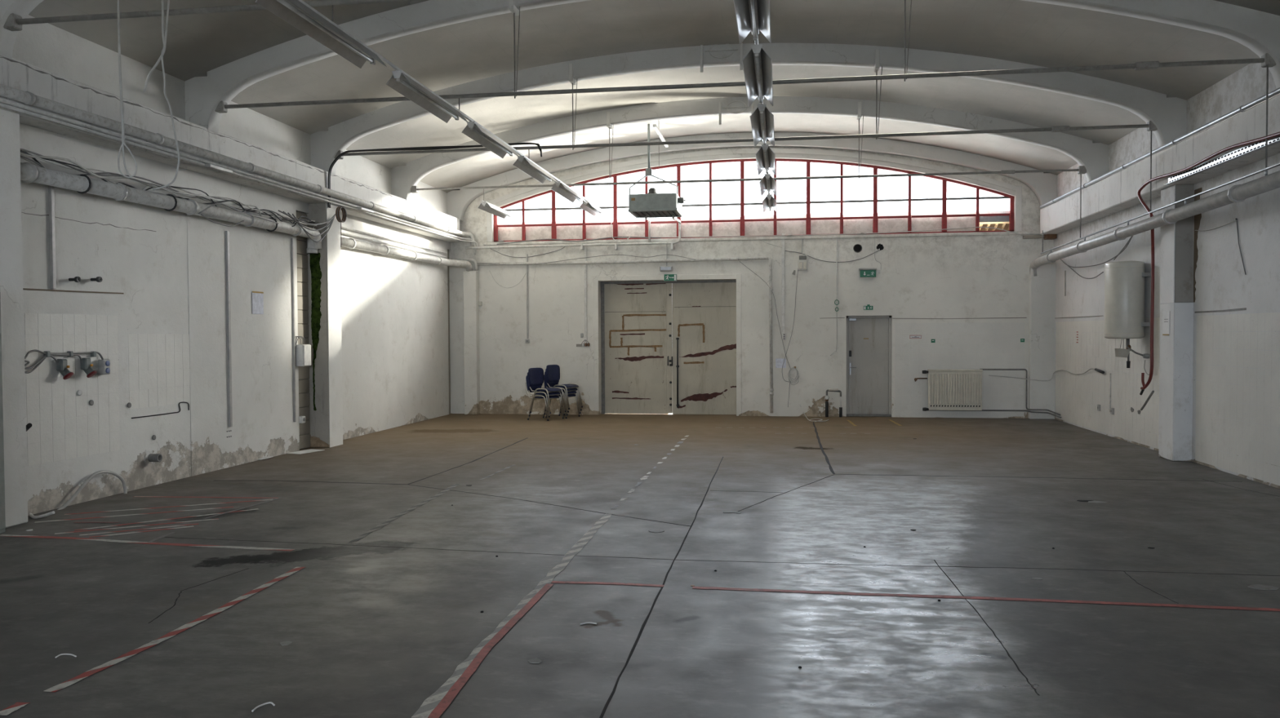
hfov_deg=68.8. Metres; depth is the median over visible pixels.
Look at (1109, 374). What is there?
duct
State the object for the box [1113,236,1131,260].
cable
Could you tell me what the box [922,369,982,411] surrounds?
radiator
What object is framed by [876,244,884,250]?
pipe hole
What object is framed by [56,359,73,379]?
socket
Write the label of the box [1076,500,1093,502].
scrap
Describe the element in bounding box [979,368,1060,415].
pipe
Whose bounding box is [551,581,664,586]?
tape
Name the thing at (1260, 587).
scrap
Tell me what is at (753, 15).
fluorescent light
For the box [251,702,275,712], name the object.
plastic offcut
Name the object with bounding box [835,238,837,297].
duct
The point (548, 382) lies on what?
chair
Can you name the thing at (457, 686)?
tape
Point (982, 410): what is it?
pipe
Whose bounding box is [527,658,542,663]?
scrap
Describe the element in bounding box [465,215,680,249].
pipe
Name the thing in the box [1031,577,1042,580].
scrap
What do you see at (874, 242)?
cable
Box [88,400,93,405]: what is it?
screw cover
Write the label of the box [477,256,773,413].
pipe
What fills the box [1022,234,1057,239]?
stub
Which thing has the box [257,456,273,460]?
strip
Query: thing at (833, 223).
window
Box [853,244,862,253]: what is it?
pipe hole
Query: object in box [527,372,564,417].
chair
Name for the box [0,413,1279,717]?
floor
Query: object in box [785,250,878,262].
cable
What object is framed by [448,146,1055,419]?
wall
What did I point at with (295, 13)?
fluorescent light
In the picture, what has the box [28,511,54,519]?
tube
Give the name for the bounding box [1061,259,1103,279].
cable
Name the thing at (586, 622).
plastic offcut
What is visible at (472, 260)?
pipe
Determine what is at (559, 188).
fluorescent light
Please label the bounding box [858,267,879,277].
exit sign
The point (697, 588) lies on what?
tape
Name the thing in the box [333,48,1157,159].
rod
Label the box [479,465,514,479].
tape
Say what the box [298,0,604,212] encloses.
rail
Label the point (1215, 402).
wall
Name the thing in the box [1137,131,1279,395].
hose
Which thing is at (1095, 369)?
cable
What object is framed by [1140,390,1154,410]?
pipe
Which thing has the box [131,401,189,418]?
metal pipe
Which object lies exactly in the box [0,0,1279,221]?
ceiling
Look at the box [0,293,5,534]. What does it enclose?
tall cabinet
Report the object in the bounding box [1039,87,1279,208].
pipe
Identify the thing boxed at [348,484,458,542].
tape
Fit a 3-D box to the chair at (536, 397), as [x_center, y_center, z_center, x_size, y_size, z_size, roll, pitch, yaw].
[-1.871,0.741,18.125,0.598,0.863,0.532,1,2,30]
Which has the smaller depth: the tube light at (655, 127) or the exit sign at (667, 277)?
the tube light at (655, 127)
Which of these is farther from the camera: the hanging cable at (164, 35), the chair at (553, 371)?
the chair at (553, 371)
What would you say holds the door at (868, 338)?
in the wall at (984, 275)
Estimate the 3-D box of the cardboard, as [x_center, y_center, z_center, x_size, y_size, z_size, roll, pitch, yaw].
[-4.704,1.304,13.148,0.250,0.006,0.481,0,2,23]
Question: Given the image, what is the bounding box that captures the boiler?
[1104,261,1150,375]
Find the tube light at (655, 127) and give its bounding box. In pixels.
[653,124,668,174]
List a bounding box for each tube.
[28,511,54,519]
[57,470,127,510]
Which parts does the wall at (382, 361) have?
plaster panel, plaster panel, plaster panel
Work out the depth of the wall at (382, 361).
10.55 m
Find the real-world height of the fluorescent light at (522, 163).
0.118 m
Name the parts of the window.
post, post, blanking panel, post, post, blanking panel, post, post, blanking panel, post, post, blanking panel, post, post, blanking panel, post, post, blanking panel, post, post, blanking panel, post, post, blanking panel, post, post, frame, arch frame, blanking panel, post, post, blanking panel, post, post, blanking panel, post, post, blanking panel, post, post, blanking panel, post, post, blanking panel, post, post, blanking panel, post, post, blanking panel, post, post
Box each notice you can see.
[909,335,921,338]
[1162,311,1169,335]
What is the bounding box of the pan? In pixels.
[1114,338,1129,357]
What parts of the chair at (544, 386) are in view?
seat, frame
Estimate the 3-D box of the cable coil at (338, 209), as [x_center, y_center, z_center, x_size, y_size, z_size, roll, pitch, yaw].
[-4.446,-1.966,13.909,0.052,0.608,0.266,0,1,9]
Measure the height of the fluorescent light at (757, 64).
0.118 m
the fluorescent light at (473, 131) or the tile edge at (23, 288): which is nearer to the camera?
the tile edge at (23, 288)
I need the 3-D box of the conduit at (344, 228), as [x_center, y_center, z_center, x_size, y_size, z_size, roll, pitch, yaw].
[-4.330,-2.099,16.533,0.028,0.028,5.100,0,1,9]
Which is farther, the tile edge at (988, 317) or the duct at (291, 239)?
the tile edge at (988, 317)
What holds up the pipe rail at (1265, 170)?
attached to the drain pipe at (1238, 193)
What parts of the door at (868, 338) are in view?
frame, kick plate, frame, frame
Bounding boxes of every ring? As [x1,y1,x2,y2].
[700,43,742,72]
[719,100,754,124]
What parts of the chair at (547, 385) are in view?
backrest, frame, seat, frame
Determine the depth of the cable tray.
10.18 m
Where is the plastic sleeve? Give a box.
[775,358,786,368]
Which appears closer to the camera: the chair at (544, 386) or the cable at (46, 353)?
the cable at (46, 353)
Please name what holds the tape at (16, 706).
on the floor
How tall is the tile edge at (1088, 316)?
0.019 m
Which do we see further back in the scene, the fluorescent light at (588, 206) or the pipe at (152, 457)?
the fluorescent light at (588, 206)
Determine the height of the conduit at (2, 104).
0.202 m
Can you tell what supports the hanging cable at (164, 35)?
hanging from the ceiling
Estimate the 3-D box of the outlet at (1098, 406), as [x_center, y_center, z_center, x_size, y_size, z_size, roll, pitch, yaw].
[7.422,0.787,15.110,0.038,0.100,0.080,0,1,9]
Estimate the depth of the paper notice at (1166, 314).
11.95 m
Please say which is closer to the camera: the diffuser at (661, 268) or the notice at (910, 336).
the notice at (910, 336)
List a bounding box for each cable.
[24,349,103,373]
[116,0,137,178]
[142,0,179,190]
[327,142,542,208]
[476,254,693,265]
[490,246,565,257]
[497,236,661,244]
[610,218,631,242]
[661,226,1023,237]
[739,261,791,368]
[782,268,798,382]
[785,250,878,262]
[800,404,829,422]
[830,320,837,355]
[874,241,881,269]
[988,368,1104,381]
[1060,235,1133,267]
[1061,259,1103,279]
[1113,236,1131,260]
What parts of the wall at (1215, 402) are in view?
plaster panel, plaster panel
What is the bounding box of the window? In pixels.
[493,158,1013,242]
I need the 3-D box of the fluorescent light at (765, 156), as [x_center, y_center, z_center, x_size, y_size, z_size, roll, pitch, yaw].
[1.720,-2.702,12.740,0.250,0.118,1.662,0,1,9]
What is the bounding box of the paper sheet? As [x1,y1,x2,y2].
[252,291,263,314]
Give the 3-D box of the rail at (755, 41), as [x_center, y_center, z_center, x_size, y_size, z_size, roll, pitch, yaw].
[1.425,-2.831,10.789,0.030,0.240,14.900,0,1,9]
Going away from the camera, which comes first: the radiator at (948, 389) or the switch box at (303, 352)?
the switch box at (303, 352)
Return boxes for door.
[600,280,736,414]
[846,315,891,417]
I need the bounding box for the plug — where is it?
[1142,353,1150,359]
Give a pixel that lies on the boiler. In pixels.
(1124, 281)
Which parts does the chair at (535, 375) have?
backrest, frame, seat, frame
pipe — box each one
[0,84,475,244]
[20,162,322,248]
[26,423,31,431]
[68,276,80,282]
[90,276,102,282]
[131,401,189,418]
[147,453,162,462]
[340,236,472,271]
[450,257,478,270]
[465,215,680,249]
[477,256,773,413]
[644,215,650,242]
[824,388,842,417]
[939,409,1061,418]
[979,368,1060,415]
[1029,170,1279,276]
[1039,87,1279,208]
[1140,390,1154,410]
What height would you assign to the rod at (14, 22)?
1.194 m
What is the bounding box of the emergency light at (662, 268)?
[659,266,672,271]
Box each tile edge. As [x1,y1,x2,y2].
[22,288,124,293]
[892,317,1026,319]
[1057,315,1102,318]
[1194,307,1246,313]
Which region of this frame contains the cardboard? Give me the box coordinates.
[286,448,324,454]
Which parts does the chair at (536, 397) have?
backrest, frame, seat, frame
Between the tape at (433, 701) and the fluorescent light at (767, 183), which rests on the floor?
the tape at (433, 701)
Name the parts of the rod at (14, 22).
anchor plate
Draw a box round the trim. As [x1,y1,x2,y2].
[593,274,741,416]
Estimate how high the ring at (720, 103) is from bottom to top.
0.388 m
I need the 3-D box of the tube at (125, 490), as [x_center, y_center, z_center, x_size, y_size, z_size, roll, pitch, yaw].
[-5.420,1.289,9.238,0.032,0.335,0.981,0,1,9]
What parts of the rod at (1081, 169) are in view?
anchor plate, rod, anchor plate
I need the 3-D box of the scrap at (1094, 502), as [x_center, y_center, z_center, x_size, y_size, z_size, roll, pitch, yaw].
[4.380,1.371,8.957,0.195,0.004,0.114,0,1,9]
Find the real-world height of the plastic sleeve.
0.187 m
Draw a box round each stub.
[306,238,318,253]
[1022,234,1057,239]
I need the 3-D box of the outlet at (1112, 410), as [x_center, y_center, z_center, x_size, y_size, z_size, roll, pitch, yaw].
[7.330,0.810,14.500,0.038,0.100,0.080,0,1,9]
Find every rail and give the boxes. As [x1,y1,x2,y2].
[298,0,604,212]
[754,35,770,194]
[1040,66,1279,254]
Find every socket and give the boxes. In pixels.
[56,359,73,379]
[80,357,97,377]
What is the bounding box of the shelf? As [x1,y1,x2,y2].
[927,369,982,371]
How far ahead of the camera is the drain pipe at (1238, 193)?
11.24 m
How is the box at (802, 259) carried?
attached to the wall at (984, 275)
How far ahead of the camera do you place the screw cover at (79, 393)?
9.14 m
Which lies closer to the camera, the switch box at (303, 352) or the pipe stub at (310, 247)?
the switch box at (303, 352)
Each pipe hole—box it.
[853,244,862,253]
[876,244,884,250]
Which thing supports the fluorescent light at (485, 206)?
hanging from the ceiling
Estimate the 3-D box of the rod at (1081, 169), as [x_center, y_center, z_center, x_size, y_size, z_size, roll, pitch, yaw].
[1.515,-3.578,15.672,11.260,1.264,0.220,0,1,9]
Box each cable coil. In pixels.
[335,206,346,247]
[787,366,799,407]
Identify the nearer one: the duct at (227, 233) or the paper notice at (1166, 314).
the duct at (227, 233)
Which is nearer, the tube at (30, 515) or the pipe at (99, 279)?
the tube at (30, 515)
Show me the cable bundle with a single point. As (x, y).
(24, 155)
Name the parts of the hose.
short leg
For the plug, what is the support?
on the boiler
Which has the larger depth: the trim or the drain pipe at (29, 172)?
the trim
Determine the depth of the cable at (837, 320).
18.30 m
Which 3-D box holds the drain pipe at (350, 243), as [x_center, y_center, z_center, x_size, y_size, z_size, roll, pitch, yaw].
[-4.199,-1.850,16.697,0.411,0.249,5.450,0,1,12]
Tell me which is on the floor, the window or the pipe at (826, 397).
the pipe at (826, 397)
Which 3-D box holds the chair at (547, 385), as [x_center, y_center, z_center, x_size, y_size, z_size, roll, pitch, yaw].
[-1.561,0.668,18.572,0.598,0.863,0.532,0,2,27]
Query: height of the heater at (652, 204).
1.641 m
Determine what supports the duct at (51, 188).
attached to the wall at (382, 361)
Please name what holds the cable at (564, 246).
attached to the wall at (984, 275)
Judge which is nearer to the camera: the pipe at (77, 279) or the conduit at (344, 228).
the pipe at (77, 279)
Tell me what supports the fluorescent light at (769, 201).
attached to the rail at (755, 41)
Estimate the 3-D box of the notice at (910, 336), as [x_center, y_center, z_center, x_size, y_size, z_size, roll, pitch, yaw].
[5.336,-0.428,18.094,0.214,0.068,0.014,0,1,9]
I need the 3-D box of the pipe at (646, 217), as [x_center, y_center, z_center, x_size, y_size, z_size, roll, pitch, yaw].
[0.151,-2.555,18.313,0.045,0.454,0.824,0,1,6]
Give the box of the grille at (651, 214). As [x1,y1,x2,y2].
[633,210,678,217]
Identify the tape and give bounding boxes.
[0,702,30,715]
[44,567,305,692]
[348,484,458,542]
[411,514,611,717]
[427,583,553,717]
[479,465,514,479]
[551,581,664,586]
[692,586,1279,611]
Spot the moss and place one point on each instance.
(316, 273)
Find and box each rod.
[3,0,415,31]
[214,0,1275,113]
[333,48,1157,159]
[410,102,1086,193]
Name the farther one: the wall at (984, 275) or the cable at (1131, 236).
the wall at (984, 275)
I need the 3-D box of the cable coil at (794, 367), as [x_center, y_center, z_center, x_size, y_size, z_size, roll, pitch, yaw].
[3.034,0.549,18.455,0.223,0.808,0.038,0,1,9]
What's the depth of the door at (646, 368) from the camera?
19.09 m
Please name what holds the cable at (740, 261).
attached to the wall at (984, 275)
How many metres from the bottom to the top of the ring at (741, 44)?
0.388 m
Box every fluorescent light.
[255,0,386,68]
[385,70,467,123]
[462,121,519,158]
[477,188,522,219]
[513,155,557,183]
[551,181,586,203]
[579,200,606,217]
[733,0,771,44]
[742,44,773,106]
[750,104,774,146]
[755,144,775,175]
[759,173,776,195]
[762,194,777,213]
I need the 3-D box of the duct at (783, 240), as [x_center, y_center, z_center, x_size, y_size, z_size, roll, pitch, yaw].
[2.826,-1.490,18.440,0.055,1.979,0.025,0,1,9]
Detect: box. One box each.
[97,360,110,374]
[294,336,311,366]
[798,254,807,270]
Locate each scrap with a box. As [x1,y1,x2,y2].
[280,641,292,645]
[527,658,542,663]
[648,529,664,533]
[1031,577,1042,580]
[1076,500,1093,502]
[1087,501,1107,503]
[1247,584,1279,590]
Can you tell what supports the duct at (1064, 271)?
attached to the wall at (1215, 402)
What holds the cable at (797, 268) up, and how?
hanging from the box at (802, 259)
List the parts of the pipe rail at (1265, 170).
drop rod, drop rod, rail, drop rod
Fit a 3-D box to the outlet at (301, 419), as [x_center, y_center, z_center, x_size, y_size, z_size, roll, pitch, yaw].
[-4.839,0.868,13.369,0.074,0.100,0.100,0,1,9]
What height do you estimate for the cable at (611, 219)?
0.492 m
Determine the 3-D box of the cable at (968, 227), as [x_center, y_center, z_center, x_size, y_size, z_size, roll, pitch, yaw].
[3.850,-2.431,18.243,6.940,0.189,0.017,0,1,9]
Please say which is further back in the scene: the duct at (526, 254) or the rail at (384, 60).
the duct at (526, 254)
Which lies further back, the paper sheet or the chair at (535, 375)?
the chair at (535, 375)
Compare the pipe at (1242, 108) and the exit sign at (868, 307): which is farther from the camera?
the exit sign at (868, 307)
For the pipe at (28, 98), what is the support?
attached to the wall at (382, 361)
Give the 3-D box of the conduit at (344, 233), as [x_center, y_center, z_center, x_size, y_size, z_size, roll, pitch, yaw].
[-4.330,-2.009,16.536,0.028,0.028,5.100,0,1,9]
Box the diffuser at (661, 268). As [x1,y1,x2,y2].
[660,266,671,270]
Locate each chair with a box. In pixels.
[524,375,564,421]
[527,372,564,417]
[528,368,566,413]
[542,374,580,418]
[543,372,581,415]
[545,368,582,413]
[546,364,582,409]
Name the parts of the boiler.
tank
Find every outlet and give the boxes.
[105,360,110,366]
[298,416,305,423]
[1097,404,1100,411]
[1110,408,1114,414]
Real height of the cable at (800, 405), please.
0.238 m
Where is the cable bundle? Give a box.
[20,148,336,242]
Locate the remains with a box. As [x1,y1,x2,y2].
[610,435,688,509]
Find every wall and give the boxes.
[0,14,460,528]
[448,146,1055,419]
[1040,62,1279,488]
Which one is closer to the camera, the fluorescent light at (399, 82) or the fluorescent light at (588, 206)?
the fluorescent light at (399, 82)
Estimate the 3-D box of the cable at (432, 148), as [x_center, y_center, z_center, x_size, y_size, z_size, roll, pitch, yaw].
[-2.960,-2.634,13.426,3.166,0.853,0.131,0,1,7]
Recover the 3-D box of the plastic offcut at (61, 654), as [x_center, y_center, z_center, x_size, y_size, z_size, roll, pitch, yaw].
[-2.913,1.510,4.757,0.102,0.007,0.050,0,1,-7]
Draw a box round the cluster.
[576,333,590,346]
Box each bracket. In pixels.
[202,162,232,173]
[356,206,373,213]
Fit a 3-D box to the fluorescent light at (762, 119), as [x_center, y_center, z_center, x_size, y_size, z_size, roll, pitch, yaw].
[1.409,-2.648,10.679,0.250,0.118,1.692,0,1,9]
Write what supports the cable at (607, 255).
attached to the pipe at (771, 288)
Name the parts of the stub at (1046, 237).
arm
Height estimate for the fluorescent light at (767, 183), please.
0.118 m
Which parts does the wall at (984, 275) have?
arch moulding, arch moulding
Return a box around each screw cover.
[76,390,82,395]
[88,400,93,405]
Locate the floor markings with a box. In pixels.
[0,496,294,551]
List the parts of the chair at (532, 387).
backrest, frame, seat, frame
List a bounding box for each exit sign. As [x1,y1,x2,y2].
[663,274,676,281]
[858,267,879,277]
[863,304,872,310]
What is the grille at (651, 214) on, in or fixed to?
attached to the heater at (652, 204)
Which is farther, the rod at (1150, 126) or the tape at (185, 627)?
the rod at (1150, 126)
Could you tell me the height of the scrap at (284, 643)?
0.004 m
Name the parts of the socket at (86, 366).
lid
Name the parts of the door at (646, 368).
rail, rail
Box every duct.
[48,185,56,288]
[225,231,232,426]
[290,238,296,422]
[526,253,528,338]
[583,239,586,340]
[782,233,784,333]
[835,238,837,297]
[1064,271,1066,296]
[1109,373,1111,412]
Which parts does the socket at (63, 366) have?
lid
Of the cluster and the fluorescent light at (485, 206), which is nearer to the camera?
the fluorescent light at (485, 206)
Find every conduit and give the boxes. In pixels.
[0,97,475,254]
[0,102,478,249]
[340,232,447,257]
[341,226,446,253]
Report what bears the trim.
attached to the wall at (984, 275)
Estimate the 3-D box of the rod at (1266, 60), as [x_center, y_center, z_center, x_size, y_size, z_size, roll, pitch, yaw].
[0.653,-3.464,9.968,11.260,1.194,0.220,0,1,9]
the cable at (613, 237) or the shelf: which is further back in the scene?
the cable at (613, 237)
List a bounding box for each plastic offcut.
[54,653,76,658]
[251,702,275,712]
[580,622,596,625]
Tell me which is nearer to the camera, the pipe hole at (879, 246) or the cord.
the cord
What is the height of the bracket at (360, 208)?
0.077 m
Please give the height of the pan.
0.283 m
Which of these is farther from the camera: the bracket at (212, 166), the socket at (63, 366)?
the bracket at (212, 166)
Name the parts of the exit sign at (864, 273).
green panel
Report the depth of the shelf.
17.86 m
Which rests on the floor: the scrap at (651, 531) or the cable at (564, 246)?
the scrap at (651, 531)
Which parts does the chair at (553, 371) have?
backrest, frame, seat, frame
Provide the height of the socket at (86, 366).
0.198 m
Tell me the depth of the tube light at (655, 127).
16.85 m
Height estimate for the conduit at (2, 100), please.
0.344 m
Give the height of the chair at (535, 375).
0.863 m
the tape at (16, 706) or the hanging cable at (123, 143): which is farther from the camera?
the hanging cable at (123, 143)
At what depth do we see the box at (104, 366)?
9.39 m
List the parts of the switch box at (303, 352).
lid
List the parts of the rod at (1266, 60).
anchor plate, rod, anchor plate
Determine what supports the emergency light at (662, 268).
attached to the wall at (984, 275)
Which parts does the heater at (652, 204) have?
frame, hanging rod, frame, fan motor, casing, frame, frame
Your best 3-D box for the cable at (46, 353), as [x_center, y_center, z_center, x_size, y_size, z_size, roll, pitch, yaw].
[-5.544,0.019,8.673,0.045,0.216,1.575,0,1,9]
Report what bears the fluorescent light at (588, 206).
attached to the rail at (384, 60)
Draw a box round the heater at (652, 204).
[627,124,685,217]
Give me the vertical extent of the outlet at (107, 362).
0.056 m
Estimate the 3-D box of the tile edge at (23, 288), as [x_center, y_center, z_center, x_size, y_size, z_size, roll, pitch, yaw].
[-5.496,-0.660,9.114,0.006,0.031,1.314,0,1,9]
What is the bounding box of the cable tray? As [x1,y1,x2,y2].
[1164,131,1279,185]
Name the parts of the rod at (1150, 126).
anchor plate, rod, anchor plate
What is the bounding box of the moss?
[309,253,321,411]
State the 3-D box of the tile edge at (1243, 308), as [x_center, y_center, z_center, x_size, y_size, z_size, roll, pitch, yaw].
[6.815,-0.570,10.996,0.004,0.030,1.295,0,1,9]
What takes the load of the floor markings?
on the floor
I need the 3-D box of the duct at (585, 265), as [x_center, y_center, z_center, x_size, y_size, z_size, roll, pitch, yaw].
[-1.110,-1.407,19.037,0.045,2.064,0.025,0,1,9]
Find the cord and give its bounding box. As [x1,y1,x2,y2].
[1194,217,1246,275]
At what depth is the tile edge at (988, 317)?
17.96 m
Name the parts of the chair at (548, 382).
backrest, frame, seat, frame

